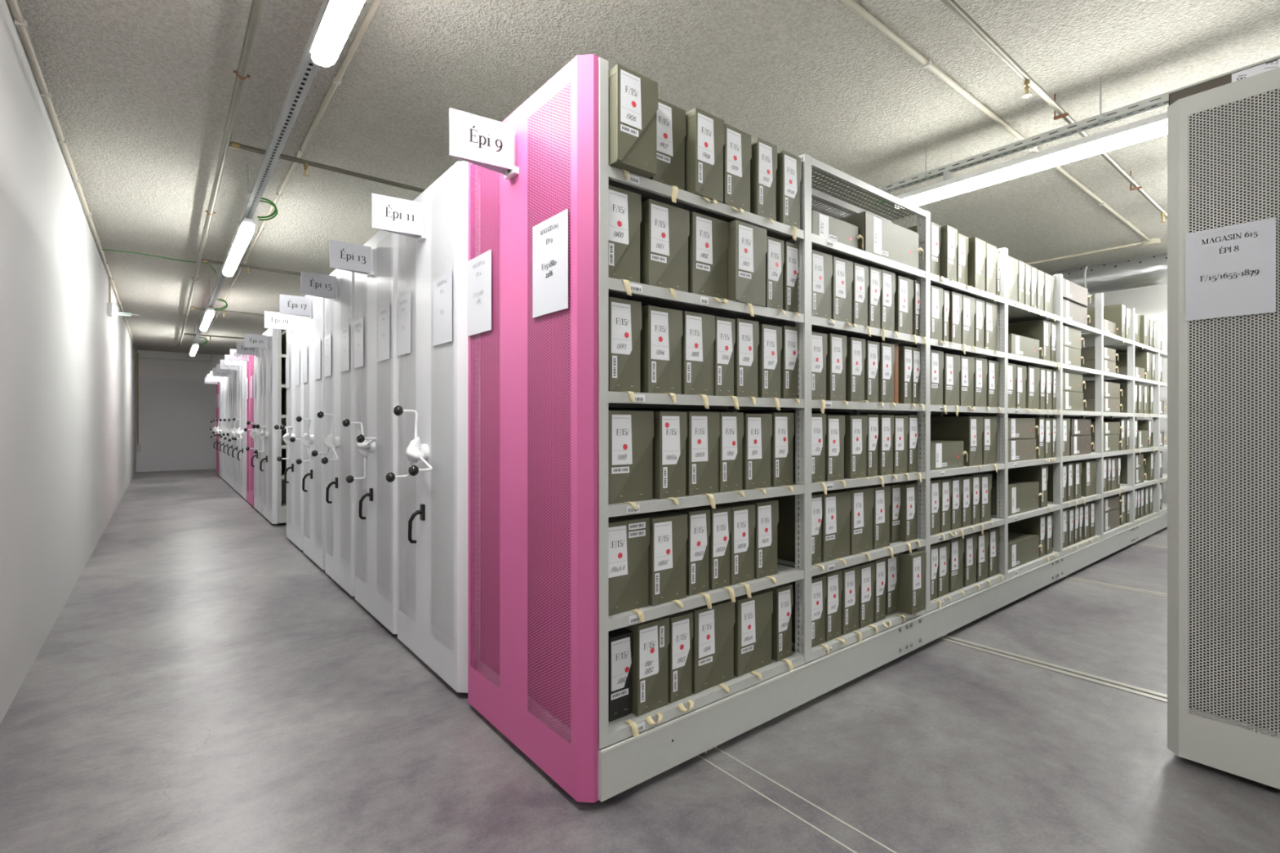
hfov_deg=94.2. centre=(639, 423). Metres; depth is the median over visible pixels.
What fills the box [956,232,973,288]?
box
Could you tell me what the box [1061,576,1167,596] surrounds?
rail
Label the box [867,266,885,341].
box
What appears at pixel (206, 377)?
shelving unit
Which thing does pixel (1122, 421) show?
box
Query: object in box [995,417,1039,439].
box
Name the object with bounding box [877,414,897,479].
box
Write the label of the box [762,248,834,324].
box
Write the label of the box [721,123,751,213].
box
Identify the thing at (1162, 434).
box
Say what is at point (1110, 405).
box
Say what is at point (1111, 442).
box
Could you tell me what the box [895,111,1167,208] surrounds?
ceiling lamp
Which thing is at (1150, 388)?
box
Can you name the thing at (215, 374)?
shelving unit
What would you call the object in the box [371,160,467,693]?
shelving unit
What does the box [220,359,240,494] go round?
shelving unit
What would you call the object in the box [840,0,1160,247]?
conduit
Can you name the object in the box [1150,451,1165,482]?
box
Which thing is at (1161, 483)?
box
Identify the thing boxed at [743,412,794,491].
box
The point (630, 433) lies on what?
box
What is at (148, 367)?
wall
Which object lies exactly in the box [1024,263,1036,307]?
box
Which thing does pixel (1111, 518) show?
box
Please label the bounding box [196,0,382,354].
conduit
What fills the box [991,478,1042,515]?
box
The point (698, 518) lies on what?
box
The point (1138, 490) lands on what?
box
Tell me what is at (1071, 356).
box
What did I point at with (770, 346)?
box
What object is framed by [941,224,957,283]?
box
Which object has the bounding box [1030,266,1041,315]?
box
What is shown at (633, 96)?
box
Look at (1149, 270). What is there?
ventilation duct
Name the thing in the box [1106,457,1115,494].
box
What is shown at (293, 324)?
shelving unit
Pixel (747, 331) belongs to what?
box
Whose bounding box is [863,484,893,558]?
box
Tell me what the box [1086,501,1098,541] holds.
box
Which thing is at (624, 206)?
box
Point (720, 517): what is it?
box
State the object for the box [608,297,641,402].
box
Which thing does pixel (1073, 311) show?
box
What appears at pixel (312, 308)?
shelving unit
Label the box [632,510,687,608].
box
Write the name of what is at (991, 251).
box
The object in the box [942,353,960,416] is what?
box
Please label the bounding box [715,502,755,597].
box
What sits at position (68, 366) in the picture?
wall
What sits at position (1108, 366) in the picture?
box
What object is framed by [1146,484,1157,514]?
box
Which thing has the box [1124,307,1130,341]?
box
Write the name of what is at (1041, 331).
box
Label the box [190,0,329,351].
cable tray
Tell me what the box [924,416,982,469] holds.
box
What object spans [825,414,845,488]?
box
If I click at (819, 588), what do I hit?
box
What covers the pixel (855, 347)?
box
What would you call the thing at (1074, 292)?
box
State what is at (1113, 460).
box
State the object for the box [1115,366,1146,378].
box
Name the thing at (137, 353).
pipe
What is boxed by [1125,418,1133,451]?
box
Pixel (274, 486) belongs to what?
shelving unit
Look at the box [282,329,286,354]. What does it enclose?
box
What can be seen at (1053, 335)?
box
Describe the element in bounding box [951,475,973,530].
box
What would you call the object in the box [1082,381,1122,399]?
box
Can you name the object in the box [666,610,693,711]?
box
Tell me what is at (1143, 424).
box
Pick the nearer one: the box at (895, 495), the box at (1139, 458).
the box at (895, 495)
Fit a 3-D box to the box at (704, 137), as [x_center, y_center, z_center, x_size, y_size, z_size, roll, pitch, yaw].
[0.158,-0.985,2.343,0.153,0.333,0.349,0,0,-39]
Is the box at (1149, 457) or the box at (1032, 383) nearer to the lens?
the box at (1032, 383)
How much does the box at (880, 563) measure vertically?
0.337 m
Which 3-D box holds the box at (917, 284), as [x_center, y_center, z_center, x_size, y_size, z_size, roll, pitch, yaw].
[1.442,-0.606,3.403,0.063,0.364,0.382,0,0,-39]
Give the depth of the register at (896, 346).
3.17 m
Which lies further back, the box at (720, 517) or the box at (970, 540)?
the box at (970, 540)
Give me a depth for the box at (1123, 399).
6.26 m
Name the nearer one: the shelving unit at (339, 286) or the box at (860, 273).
the box at (860, 273)
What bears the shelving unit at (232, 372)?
on the floor
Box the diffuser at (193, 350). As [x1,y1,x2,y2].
[189,346,198,355]
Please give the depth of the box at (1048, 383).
4.58 m
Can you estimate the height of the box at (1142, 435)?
0.190 m
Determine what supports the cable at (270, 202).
hanging from the cable tray at (304, 77)
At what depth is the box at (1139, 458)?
6.29 m
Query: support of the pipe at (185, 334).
hanging from the ceiling
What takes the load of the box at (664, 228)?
on the shelving unit at (540, 286)
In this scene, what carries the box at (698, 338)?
on the shelving unit at (540, 286)
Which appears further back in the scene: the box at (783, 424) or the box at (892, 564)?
the box at (892, 564)
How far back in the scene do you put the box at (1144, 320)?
6.35 m
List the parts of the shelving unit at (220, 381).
sign plate, panel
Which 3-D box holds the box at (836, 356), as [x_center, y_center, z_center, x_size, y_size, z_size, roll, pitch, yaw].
[0.844,-0.251,2.922,0.136,0.335,0.383,0,0,-39]
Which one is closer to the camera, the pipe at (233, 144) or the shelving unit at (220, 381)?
the pipe at (233, 144)
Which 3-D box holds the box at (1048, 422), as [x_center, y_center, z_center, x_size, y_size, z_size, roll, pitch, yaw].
[3.063,0.127,4.703,0.145,0.329,0.387,0,0,-39]
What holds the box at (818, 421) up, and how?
on the shelving unit at (540, 286)
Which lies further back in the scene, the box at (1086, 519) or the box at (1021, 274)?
the box at (1086, 519)
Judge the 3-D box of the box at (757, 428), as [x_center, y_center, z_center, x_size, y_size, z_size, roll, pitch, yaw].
[0.397,0.126,2.563,0.165,0.329,0.383,0,0,-39]
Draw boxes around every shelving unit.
[204,376,219,475]
[207,373,222,478]
[209,370,226,481]
[213,367,230,484]
[216,364,235,489]
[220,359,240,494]
[224,354,246,499]
[230,348,253,506]
[236,342,262,514]
[244,328,286,524]
[264,311,302,550]
[280,294,332,569]
[301,268,363,596]
[329,230,406,634]
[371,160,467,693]
[448,53,1167,803]
[1167,66,1279,789]
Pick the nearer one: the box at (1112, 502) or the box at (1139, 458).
the box at (1112, 502)
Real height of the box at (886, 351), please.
0.332 m
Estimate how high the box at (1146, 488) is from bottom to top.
0.361 m
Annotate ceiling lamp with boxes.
[189,342,198,355]
[200,306,214,331]
[222,217,255,276]
[309,0,364,66]
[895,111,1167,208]
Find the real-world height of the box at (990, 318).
0.335 m
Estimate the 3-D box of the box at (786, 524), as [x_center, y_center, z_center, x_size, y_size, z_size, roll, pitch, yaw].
[0.706,0.493,2.811,0.096,0.337,0.383,0,0,-39]
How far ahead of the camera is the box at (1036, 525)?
4.52 m
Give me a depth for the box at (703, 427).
2.24 m
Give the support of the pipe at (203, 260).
hanging from the ceiling
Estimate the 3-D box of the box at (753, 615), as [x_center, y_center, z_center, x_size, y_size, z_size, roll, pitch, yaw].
[0.380,0.869,2.550,0.217,0.329,0.383,0,0,-39]
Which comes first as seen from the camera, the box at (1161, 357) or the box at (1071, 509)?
the box at (1071, 509)
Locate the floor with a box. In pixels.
[0,468,1279,852]
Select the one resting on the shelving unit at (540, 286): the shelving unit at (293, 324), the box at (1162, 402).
the box at (1162, 402)
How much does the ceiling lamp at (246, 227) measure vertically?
0.158 m
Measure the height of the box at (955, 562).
0.336 m
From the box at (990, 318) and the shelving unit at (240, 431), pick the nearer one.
the box at (990, 318)
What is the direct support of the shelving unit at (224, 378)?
on the floor
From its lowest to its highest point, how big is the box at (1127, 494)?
0.328 m
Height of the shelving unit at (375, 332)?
2.401 m
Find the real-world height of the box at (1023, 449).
0.155 m
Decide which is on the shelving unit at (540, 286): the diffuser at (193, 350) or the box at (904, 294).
the box at (904, 294)
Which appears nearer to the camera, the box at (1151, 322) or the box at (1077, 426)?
the box at (1077, 426)
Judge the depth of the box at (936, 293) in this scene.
3.42 m
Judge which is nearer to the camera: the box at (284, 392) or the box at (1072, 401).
the box at (1072, 401)
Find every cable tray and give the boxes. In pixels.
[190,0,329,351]
[882,54,1279,192]
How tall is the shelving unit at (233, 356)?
2.401 m
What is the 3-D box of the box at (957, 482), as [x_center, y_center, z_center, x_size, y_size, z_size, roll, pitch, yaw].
[1.822,0.509,3.709,0.138,0.364,0.382,0,0,-39]
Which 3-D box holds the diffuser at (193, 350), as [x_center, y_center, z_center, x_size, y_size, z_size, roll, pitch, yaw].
[-9.397,-1.522,12.526,0.092,0.054,1.760,0,0,-39]
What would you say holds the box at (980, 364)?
on the shelving unit at (540, 286)
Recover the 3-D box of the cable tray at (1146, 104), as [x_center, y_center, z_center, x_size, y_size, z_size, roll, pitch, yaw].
[3.156,-1.766,2.486,0.088,0.227,4.520,0,0,-39]
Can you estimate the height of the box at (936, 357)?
0.367 m
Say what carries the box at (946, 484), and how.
on the shelving unit at (540, 286)
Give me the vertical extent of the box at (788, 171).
0.373 m
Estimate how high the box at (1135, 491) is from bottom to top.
0.366 m
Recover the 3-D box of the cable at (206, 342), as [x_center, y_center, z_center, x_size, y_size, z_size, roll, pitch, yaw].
[-8.611,-1.617,11.681,0.161,0.145,0.191,0,0,-3]
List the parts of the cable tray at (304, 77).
threaded rod, threaded rod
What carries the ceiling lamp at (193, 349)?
hanging from the cable tray at (304, 77)
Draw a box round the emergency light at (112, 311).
[106,275,139,316]
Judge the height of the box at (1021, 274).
0.367 m
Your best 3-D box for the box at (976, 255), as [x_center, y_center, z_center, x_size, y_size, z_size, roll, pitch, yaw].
[2.035,-0.980,3.861,0.162,0.347,0.353,0,0,-39]
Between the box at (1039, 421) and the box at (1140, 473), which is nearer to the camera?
the box at (1039, 421)
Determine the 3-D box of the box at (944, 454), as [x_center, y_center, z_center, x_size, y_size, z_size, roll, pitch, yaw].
[1.723,0.188,3.658,0.448,0.160,0.379,0,0,-39]
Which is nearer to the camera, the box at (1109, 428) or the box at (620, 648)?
the box at (620, 648)
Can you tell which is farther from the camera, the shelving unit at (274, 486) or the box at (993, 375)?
the shelving unit at (274, 486)
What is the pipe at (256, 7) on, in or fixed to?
attached to the ceiling
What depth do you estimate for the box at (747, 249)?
2.34 m
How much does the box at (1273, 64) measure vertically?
0.135 m
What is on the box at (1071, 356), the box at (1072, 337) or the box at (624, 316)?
the box at (1072, 337)
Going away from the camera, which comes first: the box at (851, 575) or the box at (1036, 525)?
the box at (851, 575)
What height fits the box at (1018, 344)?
0.150 m
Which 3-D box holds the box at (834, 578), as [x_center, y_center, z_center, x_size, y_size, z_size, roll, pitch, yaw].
[0.819,0.865,2.902,0.128,0.336,0.383,0,0,-39]
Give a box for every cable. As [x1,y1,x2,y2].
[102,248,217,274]
[194,337,207,345]
[208,297,227,310]
[248,197,277,220]
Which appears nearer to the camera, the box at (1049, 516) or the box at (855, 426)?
the box at (855, 426)
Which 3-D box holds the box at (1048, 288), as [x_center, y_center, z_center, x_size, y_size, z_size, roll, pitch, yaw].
[3.074,-0.964,4.715,0.209,0.371,0.382,0,0,-39]
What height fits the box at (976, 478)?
0.376 m
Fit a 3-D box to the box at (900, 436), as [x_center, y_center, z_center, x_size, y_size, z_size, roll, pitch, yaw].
[1.304,0.131,3.292,0.146,0.343,0.383,0,0,-39]
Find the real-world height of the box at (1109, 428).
0.120 m
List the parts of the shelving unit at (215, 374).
sign plate, panel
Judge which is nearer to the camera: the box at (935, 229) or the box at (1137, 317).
the box at (935, 229)
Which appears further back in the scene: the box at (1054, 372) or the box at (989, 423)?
the box at (1054, 372)
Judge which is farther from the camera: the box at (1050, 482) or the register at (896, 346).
the box at (1050, 482)
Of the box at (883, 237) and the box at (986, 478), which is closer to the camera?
the box at (883, 237)
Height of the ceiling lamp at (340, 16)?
0.158 m
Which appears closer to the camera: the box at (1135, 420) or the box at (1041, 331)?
the box at (1041, 331)
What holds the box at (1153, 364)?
on the shelving unit at (540, 286)
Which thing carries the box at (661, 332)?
on the shelving unit at (540, 286)
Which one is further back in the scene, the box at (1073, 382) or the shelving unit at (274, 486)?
the shelving unit at (274, 486)
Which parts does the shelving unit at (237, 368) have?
sign plate, pull handle, panel, panel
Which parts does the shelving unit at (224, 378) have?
sign plate, panel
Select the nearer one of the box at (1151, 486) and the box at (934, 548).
the box at (934, 548)
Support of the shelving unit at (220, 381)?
on the floor
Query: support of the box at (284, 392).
on the shelving unit at (274, 486)
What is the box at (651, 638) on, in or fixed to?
on the shelving unit at (540, 286)
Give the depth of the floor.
2.29 m
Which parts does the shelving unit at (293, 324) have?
knob, sign plate, knob, knob, crank arm, pull handle, panel, panel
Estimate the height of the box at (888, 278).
0.348 m
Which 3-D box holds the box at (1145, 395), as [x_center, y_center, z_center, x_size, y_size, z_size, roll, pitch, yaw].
[5.451,-0.232,6.627,0.203,0.359,0.382,0,0,-39]
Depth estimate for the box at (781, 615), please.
2.54 m
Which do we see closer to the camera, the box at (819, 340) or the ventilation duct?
the box at (819, 340)
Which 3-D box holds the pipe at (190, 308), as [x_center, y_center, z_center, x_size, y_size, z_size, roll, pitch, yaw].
[-3.157,-1.778,12.089,9.570,0.203,0.068,0,0,-39]
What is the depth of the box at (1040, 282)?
4.47 m
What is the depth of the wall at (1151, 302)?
7.95 m
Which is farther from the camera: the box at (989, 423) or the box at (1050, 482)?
the box at (1050, 482)
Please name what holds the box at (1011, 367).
on the shelving unit at (540, 286)
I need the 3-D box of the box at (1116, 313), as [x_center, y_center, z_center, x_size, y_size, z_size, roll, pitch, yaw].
[4.600,-0.966,5.916,0.135,0.374,0.344,0,0,-39]
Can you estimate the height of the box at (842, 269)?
0.329 m
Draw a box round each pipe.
[137,352,138,444]
[168,0,265,347]
[183,333,244,340]
[189,306,264,316]
[200,258,301,275]
[228,141,425,192]
[940,0,1167,222]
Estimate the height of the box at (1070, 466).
0.373 m
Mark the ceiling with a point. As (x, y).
(141, 91)
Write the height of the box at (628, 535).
0.343 m
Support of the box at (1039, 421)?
on the shelving unit at (540, 286)
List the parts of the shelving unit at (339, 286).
knob, sign plate, sign plate, knob, crank arm, knob, crank arm, pull handle, crank arm, panel, panel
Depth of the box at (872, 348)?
2.99 m
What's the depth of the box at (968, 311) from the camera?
3.69 m
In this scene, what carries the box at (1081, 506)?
on the shelving unit at (540, 286)
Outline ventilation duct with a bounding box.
[1046,252,1167,296]
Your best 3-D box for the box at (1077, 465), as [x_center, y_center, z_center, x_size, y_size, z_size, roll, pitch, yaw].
[3.627,0.511,5.160,0.174,0.360,0.382,0,0,-39]
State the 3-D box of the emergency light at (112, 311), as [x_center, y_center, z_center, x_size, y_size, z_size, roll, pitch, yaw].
[-6.429,-1.571,7.406,0.300,0.485,0.200,0,0,-39]
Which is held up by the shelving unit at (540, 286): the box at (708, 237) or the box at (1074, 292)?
the box at (708, 237)
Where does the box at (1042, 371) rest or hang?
on the shelving unit at (540, 286)
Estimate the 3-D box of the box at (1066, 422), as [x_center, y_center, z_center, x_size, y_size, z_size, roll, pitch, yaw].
[3.385,0.117,4.960,0.188,0.314,0.391,0,0,-39]
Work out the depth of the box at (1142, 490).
6.39 m
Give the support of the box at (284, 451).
on the shelving unit at (274, 486)
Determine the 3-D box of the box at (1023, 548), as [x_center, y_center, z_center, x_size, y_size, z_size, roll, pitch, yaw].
[2.659,0.926,4.410,0.642,0.170,0.379,0,0,-39]
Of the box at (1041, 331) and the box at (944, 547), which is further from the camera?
the box at (1041, 331)
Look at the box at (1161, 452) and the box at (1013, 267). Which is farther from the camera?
the box at (1161, 452)
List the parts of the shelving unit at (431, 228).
knob, sign plate, sign plate, knob, crank arm, crank arm, knob, pull handle, crank arm, panel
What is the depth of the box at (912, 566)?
3.17 m
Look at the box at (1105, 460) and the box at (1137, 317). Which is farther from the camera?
the box at (1137, 317)
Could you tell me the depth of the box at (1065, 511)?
4.83 m
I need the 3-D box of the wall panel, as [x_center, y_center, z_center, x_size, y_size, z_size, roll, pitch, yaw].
[-8.667,0.032,18.622,10.872,2.430,0.012,0,0,-39]
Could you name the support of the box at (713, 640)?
on the shelving unit at (540, 286)
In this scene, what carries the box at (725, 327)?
on the shelving unit at (540, 286)
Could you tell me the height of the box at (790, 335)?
0.337 m
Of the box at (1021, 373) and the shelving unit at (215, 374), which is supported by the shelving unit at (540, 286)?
the box at (1021, 373)
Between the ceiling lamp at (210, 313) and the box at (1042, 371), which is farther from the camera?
the ceiling lamp at (210, 313)
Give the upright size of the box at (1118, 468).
0.342 m
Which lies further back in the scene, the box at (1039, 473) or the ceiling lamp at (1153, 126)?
the box at (1039, 473)
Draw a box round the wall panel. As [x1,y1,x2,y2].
[135,377,216,471]
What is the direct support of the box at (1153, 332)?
on the shelving unit at (540, 286)
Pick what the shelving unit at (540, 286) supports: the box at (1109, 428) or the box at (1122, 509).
the box at (1122, 509)
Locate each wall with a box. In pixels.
[0,0,135,724]
[135,350,224,379]
[1084,284,1167,502]
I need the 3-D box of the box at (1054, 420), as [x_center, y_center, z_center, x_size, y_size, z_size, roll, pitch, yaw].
[3.162,0.116,4.780,0.080,0.317,0.391,0,0,-39]
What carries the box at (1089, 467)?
on the shelving unit at (540, 286)
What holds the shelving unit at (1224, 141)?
on the floor
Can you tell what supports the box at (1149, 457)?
on the shelving unit at (540, 286)
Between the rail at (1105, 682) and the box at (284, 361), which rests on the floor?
the rail at (1105, 682)
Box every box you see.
[136,444,141,452]
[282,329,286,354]
[282,360,285,384]
[282,389,286,414]
[282,448,286,474]
[608,63,657,180]
[608,184,641,295]
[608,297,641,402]
[608,410,653,509]
[608,514,649,622]
[608,627,639,739]
[623,616,669,724]
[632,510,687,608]
[640,198,689,298]
[640,305,683,403]
[648,97,685,203]
[652,411,687,505]
[666,506,711,608]
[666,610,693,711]
[681,311,715,408]
[684,106,724,204]
[684,411,719,508]
[687,599,734,693]
[688,211,728,303]
[696,505,735,602]
[714,315,738,409]
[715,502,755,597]
[718,412,745,497]
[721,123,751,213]
[727,219,767,316]
[729,589,773,679]
[733,318,759,405]
[737,498,778,583]
[742,413,772,494]
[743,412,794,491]
[750,137,777,223]
[757,324,782,410]
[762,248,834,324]
[764,235,785,315]
[764,493,824,570]
[765,582,793,673]
[776,150,801,240]
[777,563,845,644]
[780,325,799,404]
[782,208,863,249]
[782,241,799,317]
[787,574,830,654]
[792,413,826,494]
[811,331,826,413]
[811,489,851,564]
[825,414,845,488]
[826,333,848,405]
[831,256,856,327]
[831,414,884,487]
[838,486,873,560]
[838,564,862,646]
[840,211,923,268]
[844,415,869,479]
[845,337,869,403]
[852,262,871,336]
[856,560,878,634]
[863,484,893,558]
[864,340,884,406]
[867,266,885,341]
[871,557,891,627]
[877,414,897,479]
[878,342,896,407]
[878,483,911,553]
[880,269,897,337]
[884,553,906,622]
[891,482,920,547]
[893,414,922,482]
[893,415,909,479]
[894,275,917,344]
[897,479,945,541]
[897,549,926,615]
[898,346,915,408]
[905,222,944,282]
[911,347,924,410]
[912,280,927,346]
[914,544,941,612]
[924,284,946,343]
[924,349,946,413]
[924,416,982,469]
[924,440,968,470]
[930,477,956,536]
[932,541,951,600]
[934,416,997,472]
[935,475,964,538]
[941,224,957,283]
[942,289,954,346]
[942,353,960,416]
[944,536,964,595]
[948,291,965,354]
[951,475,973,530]
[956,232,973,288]
[956,473,983,534]
[959,355,975,409]
[961,294,975,351]
[963,533,980,591]
[967,236,986,294]
[972,472,994,525]
[972,530,991,586]
[973,357,990,410]
[974,297,989,349]
[983,302,998,353]
[983,527,1003,581]
[985,242,996,301]
[986,360,1000,412]
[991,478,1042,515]
[992,465,1051,510]
[995,250,1005,302]
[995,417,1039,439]
[995,438,1039,462]
[995,514,1048,562]
[1002,255,1019,306]
[1002,320,1053,364]
[1002,333,1043,359]
[1002,363,1020,408]
[1002,417,1049,462]
[1002,531,1043,569]
[1015,364,1031,411]
[1017,260,1029,311]
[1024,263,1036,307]
[1025,365,1039,412]
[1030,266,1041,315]
[1036,269,1048,318]
[1039,368,1050,413]
[1039,463,1070,506]
[1043,272,1056,321]
[1044,368,1056,413]
[1044,417,1055,461]
[1044,512,1057,557]
[1045,417,1062,457]
[1049,508,1071,552]
[1050,322,1059,369]
[1051,369,1061,413]
[1052,462,1077,508]
[1062,277,1090,306]
[1062,297,1090,325]
[1062,324,1084,349]
[1062,345,1084,366]
[1062,371,1085,392]
[1062,390,1086,411]
[1062,417,1073,457]
[1065,461,1085,505]
[1065,506,1078,550]
[1069,418,1093,435]
[1069,435,1093,455]
[1071,505,1084,544]
[1072,459,1097,498]
[1077,504,1087,545]
[1080,346,1118,361]
[1080,359,1118,373]
[1080,502,1093,544]
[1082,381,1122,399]
[1083,397,1122,412]
[1085,457,1111,494]
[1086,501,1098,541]
[1087,303,1125,342]
[1087,318,1118,335]
[1090,418,1129,453]
[1090,422,1122,435]
[1090,434,1122,452]
[1092,494,1122,512]
[1103,457,1120,496]
[1103,507,1122,532]
[1105,456,1124,491]
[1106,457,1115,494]
[1112,453,1146,469]
[1115,351,1151,379]
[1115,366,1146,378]
[1116,493,1129,528]
[1119,383,1141,416]
[1120,467,1146,484]
[1122,492,1133,524]
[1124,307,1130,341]
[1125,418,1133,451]
[1125,488,1141,524]
[1134,312,1142,349]
[1134,419,1141,453]
[1135,488,1143,521]
[1137,383,1146,419]
[1137,419,1155,452]
[1137,430,1150,448]
[1137,488,1146,518]
[1138,451,1157,484]
[1139,315,1149,347]
[1140,486,1151,519]
[1142,385,1151,417]
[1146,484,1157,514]
[1147,386,1156,415]
[1148,320,1157,350]
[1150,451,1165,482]
[1151,353,1158,386]
[1151,432,1166,446]
[1152,321,1159,351]
[1152,400,1166,414]
[1152,482,1166,511]
[1160,324,1165,351]
[1160,355,1165,386]
[1168,57,1279,105]
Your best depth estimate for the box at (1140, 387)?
6.33 m
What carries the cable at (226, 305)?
hanging from the cable tray at (304, 77)
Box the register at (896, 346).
[893,344,898,403]
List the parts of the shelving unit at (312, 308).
knob, sign plate, knob, knob, crank arm, crank arm, pull handle, panel, panel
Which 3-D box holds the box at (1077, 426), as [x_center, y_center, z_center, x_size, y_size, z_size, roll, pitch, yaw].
[3.688,0.031,5.237,0.547,0.140,0.379,0,0,-39]
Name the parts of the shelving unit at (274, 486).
sign plate, pull handle, panel, panel, shelf, shelf, shelf, panel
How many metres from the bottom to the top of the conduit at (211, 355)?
0.187 m
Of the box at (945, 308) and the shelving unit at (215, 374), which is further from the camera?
the shelving unit at (215, 374)
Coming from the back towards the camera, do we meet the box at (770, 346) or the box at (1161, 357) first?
the box at (1161, 357)
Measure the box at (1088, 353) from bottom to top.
0.115 m
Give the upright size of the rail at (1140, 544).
0.004 m
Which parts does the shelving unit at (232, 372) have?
sign plate, pull handle, panel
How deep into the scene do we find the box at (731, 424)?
2.34 m
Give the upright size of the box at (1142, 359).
0.348 m
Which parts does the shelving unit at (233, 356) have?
sign plate, panel, panel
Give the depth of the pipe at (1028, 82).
3.05 m
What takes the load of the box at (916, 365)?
on the shelving unit at (540, 286)
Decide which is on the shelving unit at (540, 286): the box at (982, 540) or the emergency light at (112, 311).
the box at (982, 540)
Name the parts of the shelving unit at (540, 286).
sign plate, sign plate, panel, panel, shelf, shelf, shelf, shelf, shelf, shelf, shelf, shelf, shelf, shelf, shelf, shelf, panel, shelf, shelf, shelf, shelf, shelf, shelf, shelf, shelf, shelf, shelf, shelf, shelf, shelf, shelf, shelf, shelf, shelf, shelf, shelf, shelf, shelf, shelf, shelf, shelf, shelf, shelf, shelf, shelf, shelf, shelf, shelf, shelf, shelf, shelf, shelf, shelf, shelf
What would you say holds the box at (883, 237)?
on the shelving unit at (540, 286)
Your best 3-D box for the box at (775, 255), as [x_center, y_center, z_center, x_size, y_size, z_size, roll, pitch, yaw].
[0.480,-0.618,2.629,0.114,0.328,0.383,0,0,-39]
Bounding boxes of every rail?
[697,747,896,852]
[937,635,1167,702]
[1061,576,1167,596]
[1131,543,1167,549]
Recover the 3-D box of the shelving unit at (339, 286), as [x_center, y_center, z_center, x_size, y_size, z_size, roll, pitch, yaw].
[1.086,0.017,7.244,9.189,2.401,0.950,0,0,-39]
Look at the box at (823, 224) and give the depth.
2.79 m
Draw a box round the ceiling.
[17,0,1279,355]
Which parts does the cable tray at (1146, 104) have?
threaded rod, threaded rod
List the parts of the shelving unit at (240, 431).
sign plate, pull handle, panel, panel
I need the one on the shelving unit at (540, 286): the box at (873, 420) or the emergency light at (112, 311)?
the box at (873, 420)
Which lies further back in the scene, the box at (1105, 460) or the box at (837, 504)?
the box at (1105, 460)
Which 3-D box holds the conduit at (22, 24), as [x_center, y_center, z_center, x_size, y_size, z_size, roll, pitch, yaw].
[-5.877,-1.818,6.515,0.040,0.031,22.280,0,0,-39]
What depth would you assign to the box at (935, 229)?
3.42 m
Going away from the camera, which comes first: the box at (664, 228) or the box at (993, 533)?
the box at (664, 228)
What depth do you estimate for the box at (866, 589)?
2.96 m
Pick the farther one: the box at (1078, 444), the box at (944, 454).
the box at (1078, 444)
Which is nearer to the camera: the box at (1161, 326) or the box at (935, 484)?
the box at (935, 484)
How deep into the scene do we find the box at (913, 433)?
3.25 m
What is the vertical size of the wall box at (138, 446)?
0.180 m
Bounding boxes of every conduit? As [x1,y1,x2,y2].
[8,0,137,352]
[138,355,212,361]
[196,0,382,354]
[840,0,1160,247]
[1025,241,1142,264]
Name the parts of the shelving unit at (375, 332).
knob, sign plate, knob, sign plate, crank arm, crank arm, knob, pull handle, crank arm, panel, panel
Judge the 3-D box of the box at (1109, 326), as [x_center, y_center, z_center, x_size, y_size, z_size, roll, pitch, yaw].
[4.357,-0.906,5.776,0.462,0.130,0.379,0,0,-39]
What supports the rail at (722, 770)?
on the floor
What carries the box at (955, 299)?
on the shelving unit at (540, 286)
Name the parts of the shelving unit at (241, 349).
sign plate, pull handle, panel, panel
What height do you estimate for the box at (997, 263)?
0.347 m
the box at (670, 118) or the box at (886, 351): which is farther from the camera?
the box at (886, 351)
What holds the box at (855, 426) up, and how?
on the shelving unit at (540, 286)
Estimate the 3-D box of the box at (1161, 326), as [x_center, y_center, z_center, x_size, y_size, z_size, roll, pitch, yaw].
[5.995,-0.985,7.064,0.148,0.333,0.383,0,0,-39]
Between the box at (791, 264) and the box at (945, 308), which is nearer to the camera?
the box at (791, 264)
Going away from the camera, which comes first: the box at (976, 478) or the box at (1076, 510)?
the box at (976, 478)
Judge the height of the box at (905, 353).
0.333 m
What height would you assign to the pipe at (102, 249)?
0.154 m
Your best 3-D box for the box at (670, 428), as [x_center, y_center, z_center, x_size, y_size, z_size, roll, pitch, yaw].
[0.025,0.124,2.257,0.132,0.332,0.373,0,0,-39]
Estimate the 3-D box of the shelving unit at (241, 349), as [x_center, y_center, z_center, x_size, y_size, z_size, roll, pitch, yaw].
[-1.937,0.017,11.004,9.189,2.401,0.950,0,0,-39]
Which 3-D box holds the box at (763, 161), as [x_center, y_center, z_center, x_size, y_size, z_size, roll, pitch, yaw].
[0.422,-0.987,2.567,0.125,0.337,0.358,0,0,-39]
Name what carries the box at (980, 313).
on the shelving unit at (540, 286)
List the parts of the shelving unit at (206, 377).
sign plate, panel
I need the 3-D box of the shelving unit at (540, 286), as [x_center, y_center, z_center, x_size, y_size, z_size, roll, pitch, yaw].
[2.913,0.029,4.971,9.190,2.426,0.998,0,0,-39]
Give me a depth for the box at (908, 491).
3.23 m
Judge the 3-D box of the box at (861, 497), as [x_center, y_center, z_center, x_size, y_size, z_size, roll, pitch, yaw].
[1.008,0.499,3.054,0.199,0.348,0.383,0,0,-39]
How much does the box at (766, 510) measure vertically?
0.334 m
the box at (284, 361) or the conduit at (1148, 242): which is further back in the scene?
the box at (284, 361)

